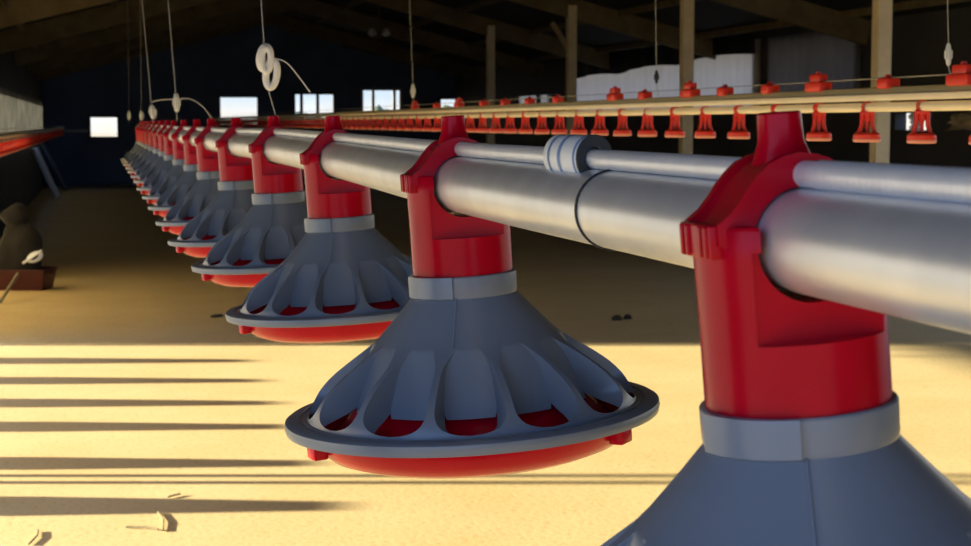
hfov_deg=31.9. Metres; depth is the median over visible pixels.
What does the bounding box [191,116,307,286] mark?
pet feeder
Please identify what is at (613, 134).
cup
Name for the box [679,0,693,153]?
timber post
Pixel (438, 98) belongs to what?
window
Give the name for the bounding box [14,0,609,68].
roof beam
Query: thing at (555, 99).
clip
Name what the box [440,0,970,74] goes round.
roof beam
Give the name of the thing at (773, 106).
cup
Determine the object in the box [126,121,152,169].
pet feeder
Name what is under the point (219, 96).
window
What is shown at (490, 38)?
timber post
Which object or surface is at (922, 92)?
drinker line
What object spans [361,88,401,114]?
window
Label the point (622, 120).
cup
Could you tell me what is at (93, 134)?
ground
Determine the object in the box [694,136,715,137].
cup
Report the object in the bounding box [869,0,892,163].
timber post
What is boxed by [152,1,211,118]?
wire
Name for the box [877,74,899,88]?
clip
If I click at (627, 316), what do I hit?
clod
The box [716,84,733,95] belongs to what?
clip
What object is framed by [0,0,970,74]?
ceiling
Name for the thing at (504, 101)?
clip
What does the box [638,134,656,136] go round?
cup
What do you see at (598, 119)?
drinker
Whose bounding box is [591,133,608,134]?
cup
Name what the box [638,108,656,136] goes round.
drinker
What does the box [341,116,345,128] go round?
cup
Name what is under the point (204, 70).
wall
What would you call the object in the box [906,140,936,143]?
cup
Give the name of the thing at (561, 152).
wrap
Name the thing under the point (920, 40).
wall
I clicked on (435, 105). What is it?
clip
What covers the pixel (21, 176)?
wall
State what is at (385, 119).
cup
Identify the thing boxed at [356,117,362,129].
cup
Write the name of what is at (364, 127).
cup
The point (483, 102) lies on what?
clip
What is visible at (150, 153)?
pet feeder
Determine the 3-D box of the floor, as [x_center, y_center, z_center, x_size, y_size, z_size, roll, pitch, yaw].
[-0.577,-0.149,17.047,8.840,0.100,38.840,-1,5,-13]
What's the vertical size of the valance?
0.377 m
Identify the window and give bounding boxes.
[64,115,119,138]
[218,95,259,127]
[293,92,335,125]
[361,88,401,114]
[437,97,454,102]
[515,91,559,103]
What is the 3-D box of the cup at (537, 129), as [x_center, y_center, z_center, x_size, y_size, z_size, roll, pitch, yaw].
[0.251,-0.634,7.584,0.070,0.022,0.070,0,5,-5]
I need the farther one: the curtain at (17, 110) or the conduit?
the curtain at (17, 110)
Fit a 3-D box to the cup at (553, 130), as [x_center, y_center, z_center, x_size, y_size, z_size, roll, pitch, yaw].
[0.318,-0.608,7.292,0.070,0.022,0.070,0,5,3]
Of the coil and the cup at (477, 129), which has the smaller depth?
the cup at (477, 129)
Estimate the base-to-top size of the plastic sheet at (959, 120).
0.157 m
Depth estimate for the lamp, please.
27.23 m
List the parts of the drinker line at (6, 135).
rail, rail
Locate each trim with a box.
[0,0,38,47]
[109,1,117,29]
[290,0,363,33]
[342,0,503,47]
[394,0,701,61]
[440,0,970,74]
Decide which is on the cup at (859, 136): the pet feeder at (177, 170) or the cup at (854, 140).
the cup at (854, 140)
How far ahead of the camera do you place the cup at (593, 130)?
6.68 m
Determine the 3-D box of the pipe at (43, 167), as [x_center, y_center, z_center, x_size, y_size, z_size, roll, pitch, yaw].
[-7.446,-1.694,28.810,0.574,0.870,0.120,3,6,27]
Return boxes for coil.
[22,250,42,263]
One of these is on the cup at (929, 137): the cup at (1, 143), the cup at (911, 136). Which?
the cup at (911, 136)
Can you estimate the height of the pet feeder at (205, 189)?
0.313 m
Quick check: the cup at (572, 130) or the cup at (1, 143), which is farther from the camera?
the cup at (1, 143)
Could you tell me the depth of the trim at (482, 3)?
24.43 m
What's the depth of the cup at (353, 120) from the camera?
13.11 m
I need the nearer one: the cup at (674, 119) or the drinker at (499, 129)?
the cup at (674, 119)
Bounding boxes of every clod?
[210,314,223,317]
[611,315,622,320]
[623,314,631,318]
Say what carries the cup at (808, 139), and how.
on the cup at (819, 119)
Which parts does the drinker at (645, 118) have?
arm, arm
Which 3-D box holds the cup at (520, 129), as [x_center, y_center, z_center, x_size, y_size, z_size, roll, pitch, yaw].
[0.185,-0.659,7.875,0.070,0.022,0.070,-2,6,-25]
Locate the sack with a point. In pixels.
(20, 238)
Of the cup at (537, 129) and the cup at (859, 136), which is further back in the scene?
the cup at (537, 129)
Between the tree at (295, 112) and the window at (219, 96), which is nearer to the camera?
the window at (219, 96)
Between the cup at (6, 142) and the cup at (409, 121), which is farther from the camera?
the cup at (6, 142)
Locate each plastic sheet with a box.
[907,111,919,130]
[943,113,970,130]
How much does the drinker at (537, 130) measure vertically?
0.104 m
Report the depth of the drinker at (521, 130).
7.86 m
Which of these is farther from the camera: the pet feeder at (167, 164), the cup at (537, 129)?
the cup at (537, 129)
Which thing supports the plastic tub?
on the floor
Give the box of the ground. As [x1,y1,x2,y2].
[91,132,116,136]
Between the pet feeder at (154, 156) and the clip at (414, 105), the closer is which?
the pet feeder at (154, 156)
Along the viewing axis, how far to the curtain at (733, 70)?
20.45 m
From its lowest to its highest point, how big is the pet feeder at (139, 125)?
0.312 m
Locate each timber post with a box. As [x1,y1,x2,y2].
[486,25,494,143]
[550,5,576,134]
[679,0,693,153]
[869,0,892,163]
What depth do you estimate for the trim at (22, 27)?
18.24 m
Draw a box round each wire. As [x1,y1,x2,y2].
[127,0,130,119]
[139,25,143,123]
[142,2,156,120]
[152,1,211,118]
[256,1,309,115]
[409,0,415,101]
[654,0,658,95]
[944,0,952,73]
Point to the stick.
(14, 279)
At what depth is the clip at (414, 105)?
10.57 m
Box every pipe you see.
[32,147,60,198]
[39,143,68,189]
[135,126,970,333]
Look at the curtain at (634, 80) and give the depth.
24.26 m
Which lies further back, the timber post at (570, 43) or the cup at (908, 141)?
the timber post at (570, 43)
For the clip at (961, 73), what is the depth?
3.87 m
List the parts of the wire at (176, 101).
loose cord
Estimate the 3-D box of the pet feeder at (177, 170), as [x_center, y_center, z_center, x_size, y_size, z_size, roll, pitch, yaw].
[-1.083,-0.403,6.212,0.341,0.313,0.342,-1,5,-11]
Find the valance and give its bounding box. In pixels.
[563,32,754,80]
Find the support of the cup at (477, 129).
on the cup at (483, 120)
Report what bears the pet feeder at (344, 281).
hanging from the pipe at (906, 258)
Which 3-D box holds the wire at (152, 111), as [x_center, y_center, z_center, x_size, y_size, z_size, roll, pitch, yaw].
[-1.563,-1.356,7.726,0.116,1.344,0.028,-1,5,-7]
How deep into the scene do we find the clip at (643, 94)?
6.12 m
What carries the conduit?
on the pipe at (906, 258)
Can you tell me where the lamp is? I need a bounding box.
[368,9,389,36]
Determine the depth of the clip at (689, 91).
5.64 m
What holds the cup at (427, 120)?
attached to the drinker line at (922, 92)
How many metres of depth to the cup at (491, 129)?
8.43 m
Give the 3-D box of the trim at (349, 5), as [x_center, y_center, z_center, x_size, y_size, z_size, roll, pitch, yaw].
[0.203,-3.392,16.939,0.060,0.070,38.600,-1,5,-13]
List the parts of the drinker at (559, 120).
arm, arm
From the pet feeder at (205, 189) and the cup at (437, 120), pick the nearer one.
the pet feeder at (205, 189)
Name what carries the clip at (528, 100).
attached to the drinker line at (922, 92)
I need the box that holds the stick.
[0,273,19,303]
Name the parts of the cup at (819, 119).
arm, arm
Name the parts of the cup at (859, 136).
arm, arm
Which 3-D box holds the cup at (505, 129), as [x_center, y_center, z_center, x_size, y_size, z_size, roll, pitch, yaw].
[0.118,-0.685,8.166,0.070,0.022,0.070,0,5,0]
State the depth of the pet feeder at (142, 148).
10.85 m
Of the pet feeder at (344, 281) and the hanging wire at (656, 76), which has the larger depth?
the hanging wire at (656, 76)
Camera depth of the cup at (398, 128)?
11.07 m
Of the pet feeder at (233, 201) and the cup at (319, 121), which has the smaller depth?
the pet feeder at (233, 201)
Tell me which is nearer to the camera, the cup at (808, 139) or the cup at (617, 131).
the cup at (808, 139)
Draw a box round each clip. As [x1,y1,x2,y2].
[411,100,419,108]
[433,102,440,107]
[454,97,463,106]
[479,99,488,105]
[500,98,509,104]
[525,96,534,103]
[552,95,563,102]
[607,86,623,100]
[638,89,651,98]
[680,81,699,96]
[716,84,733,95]
[761,82,779,93]
[805,71,831,91]
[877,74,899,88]
[946,61,970,85]
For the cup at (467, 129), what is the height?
0.022 m
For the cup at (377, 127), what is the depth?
11.94 m
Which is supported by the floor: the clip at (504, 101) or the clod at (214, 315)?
the clod at (214, 315)
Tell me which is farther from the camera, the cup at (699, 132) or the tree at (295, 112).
the tree at (295, 112)
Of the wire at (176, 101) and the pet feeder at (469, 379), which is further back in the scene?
the wire at (176, 101)
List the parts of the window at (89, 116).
wall rail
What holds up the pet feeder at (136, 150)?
hanging from the pipe at (906, 258)
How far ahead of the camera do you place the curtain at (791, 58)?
18.24 m
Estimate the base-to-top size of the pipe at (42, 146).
0.894 m
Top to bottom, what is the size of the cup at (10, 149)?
0.104 m
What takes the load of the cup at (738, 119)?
attached to the drinker line at (922, 92)
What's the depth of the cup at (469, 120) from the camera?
9.03 m
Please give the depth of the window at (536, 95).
29.81 m
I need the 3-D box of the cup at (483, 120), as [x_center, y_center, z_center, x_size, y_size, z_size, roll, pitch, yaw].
[-0.015,-0.775,8.746,0.071,0.104,0.071,-2,5,-18]
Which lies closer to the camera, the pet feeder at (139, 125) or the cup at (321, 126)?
the pet feeder at (139, 125)
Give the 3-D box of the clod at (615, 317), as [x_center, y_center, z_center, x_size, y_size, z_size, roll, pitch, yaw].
[0.872,0.300,11.262,0.075,0.042,0.101,0,5,3]
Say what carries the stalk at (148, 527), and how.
on the floor
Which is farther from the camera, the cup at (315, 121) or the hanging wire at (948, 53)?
the cup at (315, 121)
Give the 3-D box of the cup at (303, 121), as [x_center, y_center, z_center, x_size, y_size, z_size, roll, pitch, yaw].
[-1.742,-1.443,16.323,0.071,0.104,0.071,1,5,6]
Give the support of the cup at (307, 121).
attached to the drinker line at (922, 92)
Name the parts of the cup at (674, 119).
arm, arm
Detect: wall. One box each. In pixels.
[0,51,43,237]
[42,24,454,182]
[455,7,970,167]
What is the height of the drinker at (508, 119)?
0.104 m
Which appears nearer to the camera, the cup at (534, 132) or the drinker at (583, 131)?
the drinker at (583, 131)
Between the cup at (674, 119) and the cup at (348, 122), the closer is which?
the cup at (674, 119)
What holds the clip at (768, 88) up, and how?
attached to the drinker line at (922, 92)
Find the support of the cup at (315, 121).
attached to the drinker line at (922, 92)
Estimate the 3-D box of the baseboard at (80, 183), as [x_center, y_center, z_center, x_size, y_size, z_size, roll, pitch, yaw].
[-4.844,-1.890,35.758,8.600,0.080,0.060,-1,5,-13]
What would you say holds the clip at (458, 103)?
attached to the drinker line at (922, 92)
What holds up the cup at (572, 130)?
on the drinker at (583, 131)
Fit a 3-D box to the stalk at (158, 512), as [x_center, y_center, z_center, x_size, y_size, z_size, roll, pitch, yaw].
[-1.056,0.809,5.553,0.016,0.008,0.261,-1,5,-14]
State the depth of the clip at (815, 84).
4.63 m
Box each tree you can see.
[295,112,323,123]
[375,105,388,109]
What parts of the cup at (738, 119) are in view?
arm, arm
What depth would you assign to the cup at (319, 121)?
15.15 m
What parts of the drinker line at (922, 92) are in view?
rail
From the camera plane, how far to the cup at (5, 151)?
10.86 m
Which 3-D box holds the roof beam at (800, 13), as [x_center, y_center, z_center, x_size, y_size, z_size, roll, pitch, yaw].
[-0.382,-2.859,15.946,8.660,1.344,0.090,-1,5,-13]
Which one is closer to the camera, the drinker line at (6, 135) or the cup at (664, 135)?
the cup at (664, 135)
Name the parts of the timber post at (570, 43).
post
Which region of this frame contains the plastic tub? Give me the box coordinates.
[0,266,57,290]
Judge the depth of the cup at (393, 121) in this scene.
11.36 m
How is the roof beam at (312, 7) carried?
on the wall at (920, 40)
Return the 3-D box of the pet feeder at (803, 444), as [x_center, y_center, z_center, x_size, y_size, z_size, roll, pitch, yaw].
[0.164,0.078,0.839,0.341,0.315,0.342,-1,5,-12]
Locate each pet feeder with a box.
[120,121,142,160]
[122,121,145,163]
[123,121,148,166]
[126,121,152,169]
[128,121,157,174]
[131,120,163,179]
[133,120,170,185]
[137,120,182,194]
[142,120,195,204]
[148,119,211,216]
[156,118,220,234]
[168,117,253,257]
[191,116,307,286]
[225,115,412,342]
[284,115,659,478]
[600,110,970,545]
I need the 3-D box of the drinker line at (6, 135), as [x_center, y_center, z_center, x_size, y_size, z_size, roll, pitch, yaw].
[-5.092,-1.650,19.648,0.030,0.089,21.290,-1,5,-13]
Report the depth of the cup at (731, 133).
5.22 m
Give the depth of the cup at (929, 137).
4.07 m
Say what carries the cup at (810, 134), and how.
on the cup at (819, 119)
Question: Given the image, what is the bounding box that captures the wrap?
[543,134,611,172]
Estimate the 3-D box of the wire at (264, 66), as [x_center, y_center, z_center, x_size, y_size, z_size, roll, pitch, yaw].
[-0.401,-0.963,3.083,0.154,1.354,0.026,0,5,1]
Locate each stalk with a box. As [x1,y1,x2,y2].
[28,529,38,544]
[126,526,158,529]
[157,511,163,530]
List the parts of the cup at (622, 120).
arm, arm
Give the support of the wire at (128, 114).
hanging from the ceiling
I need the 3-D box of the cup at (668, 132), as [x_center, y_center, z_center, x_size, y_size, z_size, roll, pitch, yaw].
[0.650,-0.479,5.835,0.070,0.022,0.070,-3,6,-32]
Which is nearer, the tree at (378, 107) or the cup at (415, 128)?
the cup at (415, 128)
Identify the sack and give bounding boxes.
[0,203,42,269]
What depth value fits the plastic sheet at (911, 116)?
15.93 m
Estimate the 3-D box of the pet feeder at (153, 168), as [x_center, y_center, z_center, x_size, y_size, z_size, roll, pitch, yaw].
[-1.440,-0.544,7.786,0.342,0.312,0.342,-1,5,-11]
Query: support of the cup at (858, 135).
on the cup at (859, 136)
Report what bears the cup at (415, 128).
attached to the drinker line at (922, 92)
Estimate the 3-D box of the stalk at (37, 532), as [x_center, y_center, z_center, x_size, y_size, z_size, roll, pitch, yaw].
[-1.414,0.828,5.336,0.015,0.008,0.183,-1,5,-6]
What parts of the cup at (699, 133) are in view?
arm, arm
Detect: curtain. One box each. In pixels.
[0,87,43,149]
[577,64,679,100]
[694,39,760,95]
[760,31,860,105]
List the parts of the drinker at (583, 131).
arm, arm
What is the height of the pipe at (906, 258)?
0.060 m
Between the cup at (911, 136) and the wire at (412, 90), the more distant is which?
the wire at (412, 90)
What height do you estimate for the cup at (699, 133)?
0.104 m
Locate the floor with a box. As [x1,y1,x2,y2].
[0,185,970,545]
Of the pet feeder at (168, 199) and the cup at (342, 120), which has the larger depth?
the cup at (342, 120)
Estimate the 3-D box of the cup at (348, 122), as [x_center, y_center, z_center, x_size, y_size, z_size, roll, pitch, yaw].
[-1.077,-1.186,13.409,0.071,0.104,0.071,-1,5,-14]
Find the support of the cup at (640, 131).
on the drinker at (645, 118)
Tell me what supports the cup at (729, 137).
on the cup at (738, 119)
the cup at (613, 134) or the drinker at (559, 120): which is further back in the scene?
the drinker at (559, 120)
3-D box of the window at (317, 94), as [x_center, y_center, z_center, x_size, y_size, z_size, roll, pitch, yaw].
[-3.624,-3.469,35.979,0.905,0.714,0.070,-1,5,-13]
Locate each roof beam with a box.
[0,0,715,59]
[0,0,869,44]
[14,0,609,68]
[27,0,543,77]
[36,13,485,82]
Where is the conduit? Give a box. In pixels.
[137,124,970,203]
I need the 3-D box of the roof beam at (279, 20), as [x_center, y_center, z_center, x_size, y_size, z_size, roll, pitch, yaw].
[-4.127,-4.308,32.376,8.660,1.344,0.090,-1,5,-13]
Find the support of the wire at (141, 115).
hanging from the ceiling
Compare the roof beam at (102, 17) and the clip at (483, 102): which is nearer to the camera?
the clip at (483, 102)
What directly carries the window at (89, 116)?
in the wall at (204, 70)
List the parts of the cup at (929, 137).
arm, arm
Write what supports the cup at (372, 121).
attached to the drinker line at (922, 92)
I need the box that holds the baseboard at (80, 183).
[44,181,304,186]
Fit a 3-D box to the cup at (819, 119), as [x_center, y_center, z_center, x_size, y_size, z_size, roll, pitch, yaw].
[0.915,-0.415,4.666,0.071,0.104,0.071,-2,5,-18]
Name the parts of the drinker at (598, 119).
arm, arm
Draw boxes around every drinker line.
[0,125,63,142]
[209,74,970,120]
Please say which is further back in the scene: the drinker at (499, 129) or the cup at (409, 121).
the cup at (409, 121)
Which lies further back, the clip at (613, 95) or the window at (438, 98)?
the window at (438, 98)
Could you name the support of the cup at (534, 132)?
on the drinker at (537, 130)
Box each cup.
[0,138,7,154]
[0,139,5,155]
[3,138,9,153]
[3,138,12,152]
[300,117,306,127]
[304,117,310,127]
[312,117,317,127]
[316,118,321,128]
[320,119,324,128]
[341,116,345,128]
[344,116,351,128]
[350,116,356,128]
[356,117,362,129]
[362,116,369,129]
[368,115,375,129]
[375,115,382,129]
[381,115,389,129]
[389,115,397,129]
[396,118,405,130]
[404,114,413,130]
[413,114,422,130]
[422,114,431,130]
[431,114,440,130]
[466,113,475,131]
[466,128,475,130]
[476,112,488,132]
[476,128,488,130]
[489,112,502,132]
[489,128,502,130]
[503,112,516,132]
[503,128,516,131]
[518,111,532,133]
[518,128,532,131]
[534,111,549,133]
[534,128,549,131]
[534,132,549,133]
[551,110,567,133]
[551,129,567,132]
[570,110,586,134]
[570,129,586,132]
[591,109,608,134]
[591,129,607,132]
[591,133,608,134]
[613,108,631,135]
[613,129,631,133]
[613,134,631,135]
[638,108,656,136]
[638,130,656,133]
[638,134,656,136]
[664,107,684,136]
[664,135,684,136]
[665,130,684,134]
[694,106,715,137]
[694,130,715,135]
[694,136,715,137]
[727,105,749,138]
[727,131,749,135]
[727,136,749,138]
[770,104,780,111]
[806,103,831,140]
[806,132,831,137]
[806,138,831,140]
[853,102,880,141]
[853,132,880,138]
[853,139,880,141]
[906,100,936,143]
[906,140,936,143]
[907,133,936,139]
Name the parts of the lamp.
bulb, bulb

